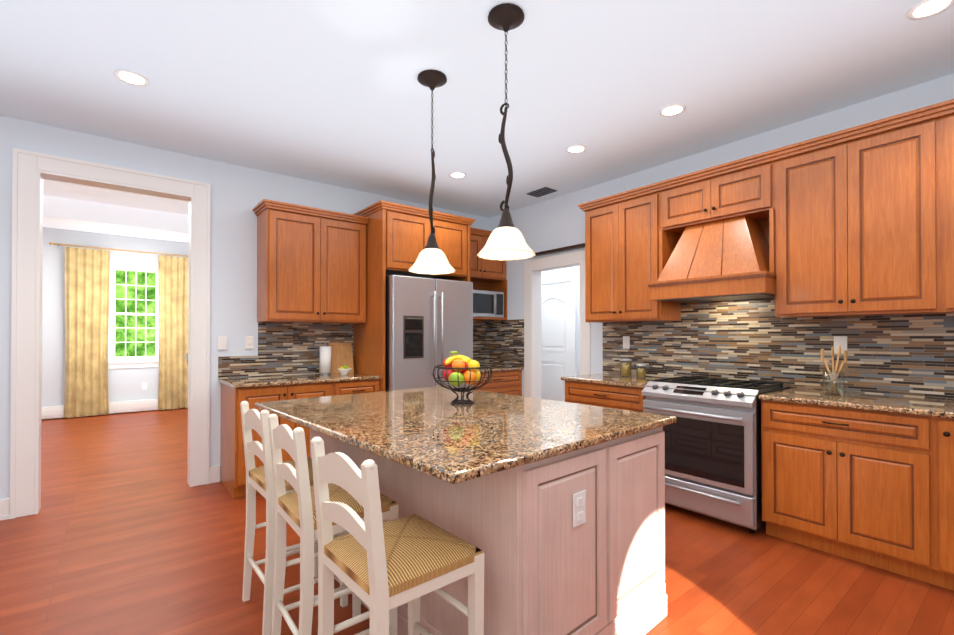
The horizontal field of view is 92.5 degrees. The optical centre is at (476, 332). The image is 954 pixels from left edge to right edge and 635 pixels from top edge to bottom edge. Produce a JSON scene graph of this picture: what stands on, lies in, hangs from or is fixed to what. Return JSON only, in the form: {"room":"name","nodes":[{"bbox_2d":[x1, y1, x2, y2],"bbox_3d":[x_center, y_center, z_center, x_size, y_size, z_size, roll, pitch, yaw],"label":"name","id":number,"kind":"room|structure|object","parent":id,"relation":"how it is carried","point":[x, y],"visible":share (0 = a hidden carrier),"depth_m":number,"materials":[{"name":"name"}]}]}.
{"room":"kitchen","nodes":[
{"label":"kitchen","id":0,"kind":"room"},
{"bbox_2d":[43,179,188,242],"bbox_3d":[-4.485,-1.801,5.504,5.401,0.360,4.880,0,-1,-39],"label":"ceiling","id":1,"kind":"structure","parent":0,"point":[72,206],"depth_m":6.72,"materials":[{"name":"white paint"}]},
{"bbox_2d":[0,115,488,499],"bbox_3d":[-3.151,-0.322,3.360,8.620,3.230,0.120,0,-1,-39],"label":"wall","id":2,"kind":"structure","parent":0,"point":[239,194],"depth_m":4.08,"materials":[{"name":"white paint"}]},
{"bbox_2d":[0,498,9,520],"bbox_3d":[-4.850,1.213,1.899,4.097,0.140,0.020,0,-1,-39],"label":"baseboard","id":3,"kind":"structure","parent":2,"relation":"attached to","point":[4,503],"depth_m":3.16,"materials":[{"name":"white wood"}]},
{"bbox_2d":[41,399,157,418],"bbox_3d":[-5.742,1.213,7.537,2.600,0.180,0.064,0,-1,-39],"label":"baseboard","id":4,"kind":"structure","parent":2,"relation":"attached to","point":[48,412],"depth_m":7.45,"materials":[{"name":"white wood"}]},
{"bbox_2d":[10,148,210,518],"bbox_3d":[-2.823,0.004,3.619,1.204,2.583,0.180,0,-1,-39],"label":"trim","id":5,"kind":"structure","parent":2,"relation":"attached to","point":[32,170],"depth_m":3.30,"materials":[{"name":"white wood"}]},
{"bbox_2d":[41,408,179,419],"bbox_3d":[-6.002,1.252,7.381,5.400,0.140,0.016,0,-1,-39],"label":"baseboard","id":6,"kind":"structure","parent":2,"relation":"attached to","point":[107,414],"depth_m":7.45,"materials":[{"name":"white"}]},
{"bbox_2d":[49,242,187,256],"bbox_3d":[-5.725,-1.345,7.534,1.948,0.048,0.150,0,-1,-39],"label":"curtain rod","id":7,"kind":"object","parent":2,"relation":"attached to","point":[52,243],"visible":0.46,"depth_m":7.36,"materials":[{"name":"brown wood"}]},
{"bbox_2d":[64,247,109,417],"bbox_3d":[-6.106,-0.010,7.153,0.540,2.620,0.070,0,-1,-39],"label":"curtain","id":8,"kind":"object","parent":7,"relation":"hanging from","point":[87,274],"visible":1,"depth_m":7.14,"materials":[{"name":"fabric"}]},
{"bbox_2d":[158,255,187,409],"bbox_3d":[-5.200,-0.004,7.877,0.500,2.620,0.070,0,-1,-39],"label":"curtain","id":9,"kind":"object","parent":7,"relation":"hanging from","point":[173,326],"visible":0.81,"depth_m":7.86,"materials":[{"name":"fabric"}]},
{"bbox_2d":[108,260,158,368],"bbox_3d":[-5.728,-0.301,7.667,0.870,1.770,0.172,0,-1,-39],"label":"dining room window","id":10,"kind":"structure","parent":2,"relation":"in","point":[125,361],"depth_m":7.60,"materials":[{"name":"white wood"}]},
{"bbox_2d":[142,382,146,389],"bbox_3d":[-5.609,0.897,7.702,0.070,0.115,0.006,0,-1,-39],"label":"outlet","id":11,"kind":"object","parent":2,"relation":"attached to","point":[144,385],"visible":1,"depth_m":7.70,"materials":[{"name":"white plastic"}]},
{"bbox_2d":[218,336,226,349],"bbox_3d":[-2.226,0.088,3.994,0.072,0.117,0.014,0,-1,-39],"label":"switch plate","id":12,"kind":"object","parent":2,"relation":"attached to","point":[222,342],"visible":1,"depth_m":4.00,"materials":[{"name":"white plastic"}]},
{"bbox_2d":[245,336,253,348],"bbox_3d":[-2.059,0.089,4.128,0.072,0.117,0.014,0,-1,-39],"label":"switch plate","id":13,"kind":"object","parent":2,"relation":"attached to","point":[249,342],"visible":1,"depth_m":4.13,"materials":[{"name":"white plastic"}]},
{"bbox_2d":[254,203,329,322],"bbox_3d":[-1.706,-0.596,4.211,0.517,0.992,0.351,0,-1,-39],"label":"upper cabinet","id":14,"kind":"object","parent":2,"relation":"attached to","point":[322,274],"depth_m":4.07,"materials":[{"name":"brown wood"}]},
{"bbox_2d":[330,215,369,326],"bbox_3d":[-1.391,-0.594,4.462,0.518,0.992,0.351,0,-1,-39],"label":"upper cabinet","id":15,"kind":"object","parent":2,"relation":"attached to","point":[349,238],"depth_m":4.38,"materials":[{"name":"brown wood"}]},
{"bbox_2d":[358,203,437,278],"bbox_3d":[-0.849,-0.888,4.699,0.542,0.582,0.661,0,-1,-39],"label":"upper cabinet","id":16,"kind":"object","parent":2,"relation":"attached to","point":[398,235],"depth_m":4.39,"materials":[{"name":"brown wood"}]},
{"bbox_2d":[426,215,469,279],"bbox_3d":[-0.515,-0.886,4.966,0.543,0.582,0.661,0,-1,-39],"label":"upper cabinet","id":17,"kind":"object","parent":2,"relation":"attached to","point":[453,234],"depth_m":4.79,"materials":[{"name":"brown wood"}]},
{"bbox_2d":[454,231,485,282],"bbox_3d":[-0.193,-0.913,5.421,0.469,0.522,0.351,0,-1,-39],"label":"upper cabinet","id":18,"kind":"object","parent":2,"relation":"attached to","point":[477,239],"depth_m":5.36,"materials":[{"name":"brown wood"}]},
{"bbox_2d":[478,235,506,282],"bbox_3d":[0.084,-0.911,5.643,0.469,0.522,0.351,0,-1,-39],"label":"upper cabinet","id":19,"kind":"object","parent":2,"relation":"attached to","point":[495,269],"depth_m":5.56,"materials":[{"name":"brown wood"}]},
{"bbox_2d":[473,290,503,317],"bbox_3d":[-0.038,-0.345,5.503,0.700,0.313,0.372,0,-1,-39],"label":"microwave","id":20,"kind":"object","parent":19,"relation":"in","point":[488,303],"visible":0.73,"depth_m":5.44,"materials":[{"name":"grey metal"}]},
{"bbox_2d":[0,408,953,634],"bbox_3d":[-1.778,1.338,2.575,9.800,0.100,13.200,0,-1,-39],"label":"floor","id":21,"kind":"structure","parent":0,"point":[127,529],"depth_m":2.49,"materials":[{"name":"brown wood"}]},
{"bbox_2d":[220,383,297,497],"bbox_3d":[-1.878,0.862,3.890,0.443,0.870,0.621,0,-1,-39],"label":"base cabinet","id":22,"kind":"object","parent":21,"relation":"on","point":[232,456],"depth_m":3.63,"materials":[{"name":"brown wood"}]},
{"bbox_2d":[218,371,381,386],"bbox_3d":[-1.576,0.414,4.122,1.240,0.031,0.640,0,-1,-39],"label":"countertop","id":23,"kind":"structure","parent":22,"relation":"on","point":[243,380],"depth_m":3.98,"materials":[{"name":"brown stone"}]},
{"bbox_2d":[319,343,330,374],"bbox_3d":[-1.467,0.250,4.419,0.110,0.299,0.110,0,-1,-39],"label":"paper towel","id":24,"kind":"object","parent":23,"relation":"on","point":[325,361],"visible":1,"depth_m":4.37,"materials":[{"name":"white paper"}]},
{"bbox_2d":[328,343,353,373],"bbox_3d":[-1.371,0.252,4.604,0.240,0.299,0.090,0,-1,-39],"label":"cutting board","id":25,"kind":"object","parent":23,"relation":"on","point":[341,355],"visible":0.79,"depth_m":4.60,"materials":[{"name":"brown wood"}]},
{"bbox_2d":[338,365,351,374],"bbox_3d":[-1.256,0.351,4.331,0.132,0.097,0.132,0,-1,-39],"label":"lemon bowl","id":26,"kind":"object","parent":23,"relation":"on","point":[344,369],"visible":1,"depth_m":4.30,"materials":[{"name":"white ceramic"}]},
{"bbox_2d":[240,401,348,634],"bbox_3d":[-0.874,0.805,2.175,0.398,0.958,0.388,0,-1,-39],"label":"stool","id":27,"kind":"object","parent":21,"relation":"on","point":[259,479],"visible":0.62,"depth_m":2.06,"materials":[{"name":"beige paint"}]},
{"bbox_2d":[298,383,341,457],"bbox_3d":[-1.593,0.863,4.118,0.515,0.870,0.621,0,-1,-39],"label":"base cabinet","id":28,"kind":"object","parent":21,"relation":"on","point":[305,390],"depth_m":3.89,"materials":[{"name":"brown wood"}]},
{"bbox_2d":[268,414,398,634],"bbox_3d":[-0.574,0.803,1.801,0.398,0.958,0.388,0,-1,-39],"label":"stool","id":29,"kind":"object","parent":21,"relation":"on","point":[296,510],"visible":0.69,"depth_m":1.71,"materials":[{"name":"beige paint"}]},
{"bbox_2d":[342,379,381,394],"bbox_3d":[-1.302,0.865,4.350,0.524,0.870,0.621,0,-1,-39],"label":"base cabinet","id":30,"kind":"object","parent":21,"relation":"on","point":[359,385],"depth_m":4.16,"materials":[{"name":"brown wood"}]},
{"bbox_2d":[310,437,483,634],"bbox_3d":[-0.249,0.800,1.394,0.401,0.958,0.391,0,-1,-39],"label":"stool","id":31,"kind":"object","parent":21,"relation":"on","point":[377,566],"visible":1,"depth_m":1.32,"materials":[{"name":"beige paint"}]},
{"bbox_2d":[385,275,472,390],"bbox_3d":[-0.619,0.385,4.743,0.940,1.835,0.806,0,-1,-39],"label":"fridge","id":32,"kind":"object","parent":21,"relation":"on","point":[428,324],"visible":0.38,"depth_m":4.39,"materials":[{"name":"grey metal"}]},
{"bbox_2d":[310,422,675,634],"bbox_3d":[-0.061,0.851,2.378,1.011,0.870,1.712,0,-1,-42],"label":"kitchen island","id":33,"kind":"object","parent":21,"relation":"on","point":[554,510],"depth_m":1.67,"materials":[{"name":"paint"}]},
{"bbox_2d":[254,386,676,485],"bbox_3d":[-0.159,0.401,2.317,1.320,0.031,1.766,0,-1,-42],"label":"island countertop","id":34,"kind":"structure","parent":33,"relation":"on","point":[420,430],"depth_m":1.91,"materials":[{"name":"brown stone"}]},
{"bbox_2d":[433,351,492,404],"bbox_3d":[-0.080,0.244,2.507,0.331,0.284,0.331,0,-1,-39],"label":"fruit bowl","id":35,"kind":"object","parent":34,"relation":"on","point":[459,370],"visible":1,"depth_m":2.46,"materials":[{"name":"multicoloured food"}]},
{"bbox_2d":[472,371,521,395],"bbox_3d":[0.030,0.872,5.414,0.824,0.870,0.621,0,-1,-39],"label":"base cabinet","id":36,"kind":"object","parent":21,"relation":"on","point":[504,382],"depth_m":5.24,"materials":[{"name":"brown wood"}]},
{"bbox_2d":[478,363,523,370],"bbox_3d":[0.036,0.423,5.410,0.824,0.031,0.640,0,-1,-39],"label":"countertop","id":37,"kind":"structure","parent":36,"relation":"on","point":[494,366],"depth_m":5.37,"materials":[{"name":"brown stone"}]},
{"bbox_2d":[561,379,644,411],"bbox_3d":[1.282,0.863,4.013,0.621,0.869,0.820,0,-1,-39],"label":"base cabinet","id":38,"kind":"object","parent":21,"relation":"on","point":[594,394],"depth_m":3.80,"materials":[{"name":"brown wood"}]},
{"bbox_2d":[561,371,668,386],"bbox_3d":[1.270,0.413,4.016,0.640,0.031,0.844,0,-1,-39],"label":"countertop","id":39,"kind":"structure","parent":38,"relation":"on","point":[609,380],"depth_m":3.91,"materials":[{"name":"brown stone"}]},
{"bbox_2d":[620,358,631,376],"bbox_3d":[1.358,0.316,4.167,0.106,0.165,0.106,0,-1,-39],"label":"canister","id":40,"kind":"object","parent":39,"relation":"on","point":[625,369],"visible":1,"depth_m":4.13,"materials":[{"name":"clear glass"}]},
{"bbox_2d":[636,364,645,377],"bbox_3d":[1.450,0.335,4.036,0.086,0.125,0.086,0,-1,-39],"label":"canister","id":41,"kind":"object","parent":39,"relation":"on","point":[640,372],"visible":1,"depth_m":4.01,"materials":[{"name":"clear glass"}]},
{"bbox_2d":[642,376,790,532],"bbox_3d":[1.723,0.825,3.335,0.738,0.935,0.760,0,-1,-39],"label":"range","id":42,"kind":"object","parent":21,"relation":"on","point":[713,455],"visible":0.83,"depth_m":3.05,"materials":[{"name":"grey metal"}]},
{"bbox_2d":[760,399,908,576],"bbox_3d":[2.298,0.853,2.742,0.621,0.870,0.853,0,-1,-39],"label":"base cabinet","id":43,"kind":"object","parent":21,"relation":"on","point":[835,480],"depth_m":2.58,"materials":[{"name":"brown wood"}]},
{"bbox_2d":[759,387,953,418],"bbox_3d":[2.522,0.402,2.449,0.640,0.030,1.604,0,-1,-39],"label":"countertop","id":44,"kind":"structure","parent":43,"relation":"on","point":[855,400],"depth_m":2.62,"materials":[{"name":"brown stone"}]},
{"bbox_2d":[821,345,846,394],"bbox_3d":[2.262,0.232,2.892,0.133,0.313,0.112,0,-1,-39],"label":"jar","id":45,"kind":"object","parent":44,"relation":"on","point":[833,376],"visible":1,"depth_m":2.88,"materials":[{"name":"clear glass"}]},
{"bbox_2d":[909,415,953,590],"bbox_3d":[2.643,0.850,2.310,0.621,0.870,0.546,0,-1,-39],"label":"base cabinet","id":46,"kind":"object","parent":21,"relation":"on","point":[931,441],"depth_m":2.29,"materials":[{"name":"brown wood"}]},
{"bbox_2d":[0,0,953,217],"bbox_3d":[-0.654,-1.579,0.243,8.620,0.100,8.120,0,-1,-39],"label":"ceiling","id":47,"kind":"structure","parent":0,"point":[333,92],"depth_m":2.71,"materials":[{"name":"white paint"}]},
{"bbox_2d":[114,69,148,85],"bbox_3d":[-2.044,-1.507,2.704,0.168,0.008,0.168,0,-1,42],"label":"recessed light","id":48,"kind":"object","parent":47,"relation":"in","point":[129,77],"depth_m":2.70,"materials":[{"name":"white"}]},
{"bbox_2d":[409,69,455,274],"bbox_3d":[-0.265,-0.936,2.700,0.282,1.148,0.277,0,-1,-39],"label":"pendant light","id":49,"kind":"object","parent":47,"relation":"hanging from","point":[431,259],"visible":1,"depth_m":2.67,"materials":[{"name":"white glass"}]},
{"bbox_2d":[449,172,466,177],"bbox_3d":[-0.183,-1.496,4.331,0.168,0.008,0.168,0,-1,42],"label":"recessed light","id":50,"kind":"object","parent":47,"relation":"in","point":[453,174],"depth_m":4.31,"materials":[{"name":"white"}]},
{"bbox_2d":[477,3,534,260],"bbox_3d":[0.139,-0.940,2.178,0.282,1.148,0.277,0,-1,-39],"label":"pendant light","id":51,"kind":"object","parent":47,"relation":"hanging from","point":[506,241],"visible":1,"depth_m":2.15,"materials":[{"name":"white glass"}]},
{"bbox_2d":[526,187,556,196],"bbox_3d":[0.686,-1.490,4.846,0.180,0.012,0.280,0,-1,-39],"label":"ceiling vent","id":52,"kind":"object","parent":47,"relation":"in","point":[541,192],"visible":0.98,"depth_m":4.83,"materials":[{"name":"grey metal"}]},
{"bbox_2d":[566,144,586,153],"bbox_3d":[0.810,-1.500,3.729,0.168,0.008,0.168,0,-1,42],"label":"recessed light","id":53,"kind":"object","parent":47,"relation":"in","point":[574,149],"depth_m":3.73,"materials":[{"name":"white"}]},
{"bbox_2d":[659,104,685,116],"bbox_3d":[1.322,-1.504,3.089,0.168,0.008,0.168,0,0,6],"label":"recessed light","id":54,"kind":"object","parent":47,"relation":"in","point":[673,109],"depth_m":3.09,"materials":[{"name":"white"}]},
{"bbox_2d":[907,0,953,19],"bbox_3d":[2.110,-1.511,2.118,0.168,0.008,0.168,0,-1,42],"label":"recessed light","id":55,"kind":"object","parent":47,"relation":"in","point":[923,9],"depth_m":2.13,"materials":[{"name":"white plastic"}]},
{"bbox_2d":[541,266,579,375],"bbox_3d":[1.410,-0.086,6.221,0.121,2.801,3.940,0,-1,-39],"label":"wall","id":56,"kind":"structure","parent":0,"point":[569,271],"depth_m":6.18,"materials":[{"name":"white paint"}]},
{"bbox_2d":[541,281,570,401],"bbox_3d":[1.072,0.298,6.511,0.102,2.019,0.694,0,-1,-39],"label":"hall door","id":57,"kind":"structure","parent":56,"relation":"in","point":[556,332],"depth_m":6.47,"materials":[{"name":"white wood"}]},
{"bbox_2d":[541,275,575,375],"bbox_3d":[1.078,0.266,6.516,0.020,2.100,0.840,0,-1,-39],"label":"door frame","id":58,"kind":"structure","parent":56,"relation":"attached to","point":[572,278],"depth_m":6.22,"materials":[{"name":"white wood"}]},
{"bbox_2d":[489,73,953,395],"bbox_3d":[2.704,-0.111,2.839,0.121,2.800,8.001,0,-1,-39],"label":"wall","id":59,"kind":"structure","parent":0,"point":[555,223],"depth_m":4.13,"materials":[{"name":"white paint"}]},
{"bbox_2d":[524,243,590,398],"bbox_3d":[0.904,0.196,5.059,0.202,2.220,0.960,0,-1,-39],"label":"trim","id":60,"kind":"structure","parent":59,"relation":"attached to","point":[534,269],"depth_m":5.31,"materials":[{"name":"white paint"},{"name":"painted wood"}]},
{"bbox_2d":[581,199,608,322],"bbox_3d":[1.281,-0.636,4.242,0.351,1.072,0.437,0,-1,-39],"label":"upper cabinet","id":61,"kind":"object","parent":59,"relation":"attached to","point":[597,214],"depth_m":4.19,"materials":[{"name":"brown wood"}]},
{"bbox_2d":[623,336,629,348],"bbox_3d":[1.414,0.090,4.329,0.009,0.116,0.072,0,-1,-39],"label":"electrical outlet","id":62,"kind":"object","parent":59,"relation":"attached to","point":[626,342],"visible":1,"depth_m":4.32,"materials":[{"name":"white plastic"}]},
{"bbox_2d":[609,187,684,322],"bbox_3d":[1.490,-0.638,3.980,0.351,1.072,0.462,0,-1,-39],"label":"upper cabinet","id":63,"kind":"object","parent":59,"relation":"attached to","point":[634,297],"depth_m":3.88,"materials":[{"name":"brown wood"}]},
{"bbox_2d":[661,175,700,214],"bbox_3d":[1.764,-1.005,3.639,0.351,0.342,0.467,0,-1,-39],"label":"upper cabinet","id":64,"kind":"object","parent":59,"relation":"attached to","point":[684,193],"depth_m":3.57,"materials":[{"name":"brown wood"}]},
{"bbox_2d":[653,191,772,286],"bbox_3d":[1.826,-0.655,3.460,0.475,0.509,0.770,0,-1,-39],"label":"range hood","id":65,"kind":"object","parent":59,"relation":"attached to","point":[727,241],"depth_m":3.34,"materials":[{"name":"brown wood"}]},
{"bbox_2d":[701,155,776,210],"bbox_3d":[1.985,-1.007,3.363,0.351,0.342,0.467,0,-1,-39],"label":"upper cabinet","id":66,"kind":"object","parent":59,"relation":"attached to","point":[756,175],"depth_m":3.23,"materials":[{"name":"brown wood"}]},
{"bbox_2d":[765,139,832,318],"bbox_3d":[2.264,-0.645,3.011,0.351,1.072,0.477,0,-1,-39],"label":"upper cabinet","id":67,"kind":"object","parent":59,"relation":"attached to","point":[784,265],"depth_m":2.94,"materials":[{"name":"brown wood"}]},
{"bbox_2d":[834,336,846,353],"bbox_3d":[2.432,0.081,3.055,0.009,0.116,0.072,0,-1,-39],"label":"electrical outlet","id":68,"kind":"object","parent":59,"relation":"attached to","point":[841,341],"visible":0.75,"depth_m":3.05,"materials":[{"name":"white plastic"}]},
{"bbox_2d":[833,115,928,318],"bbox_3d":[2.505,-0.647,2.709,0.351,1.072,0.525,0,-1,-39],"label":"upper cabinet","id":69,"kind":"object","parent":59,"relation":"attached to","point":[875,168],"depth_m":2.66,"materials":[{"name":"brown wood"}]},
{"bbox_2d":[917,103,953,314],"bbox_3d":[2.743,-0.649,2.411,0.351,1.072,0.530,0,-1,-39],"label":"upper cabinet","id":70,"kind":"object","parent":59,"relation":"attached to","point":[935,129],"depth_m":2.47,"materials":[{"name":"brown wood"}]},
{"label":"outside","id":71,"kind":"structure","parent":0,"visible":0},
{"bbox_2d":[115,270,155,356],"bbox_3d":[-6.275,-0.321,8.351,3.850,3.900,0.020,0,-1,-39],"label":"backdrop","id":72,"kind":"structure","parent":71,"point":[130,319],"depth_m":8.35,"materials":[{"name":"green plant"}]}
]}

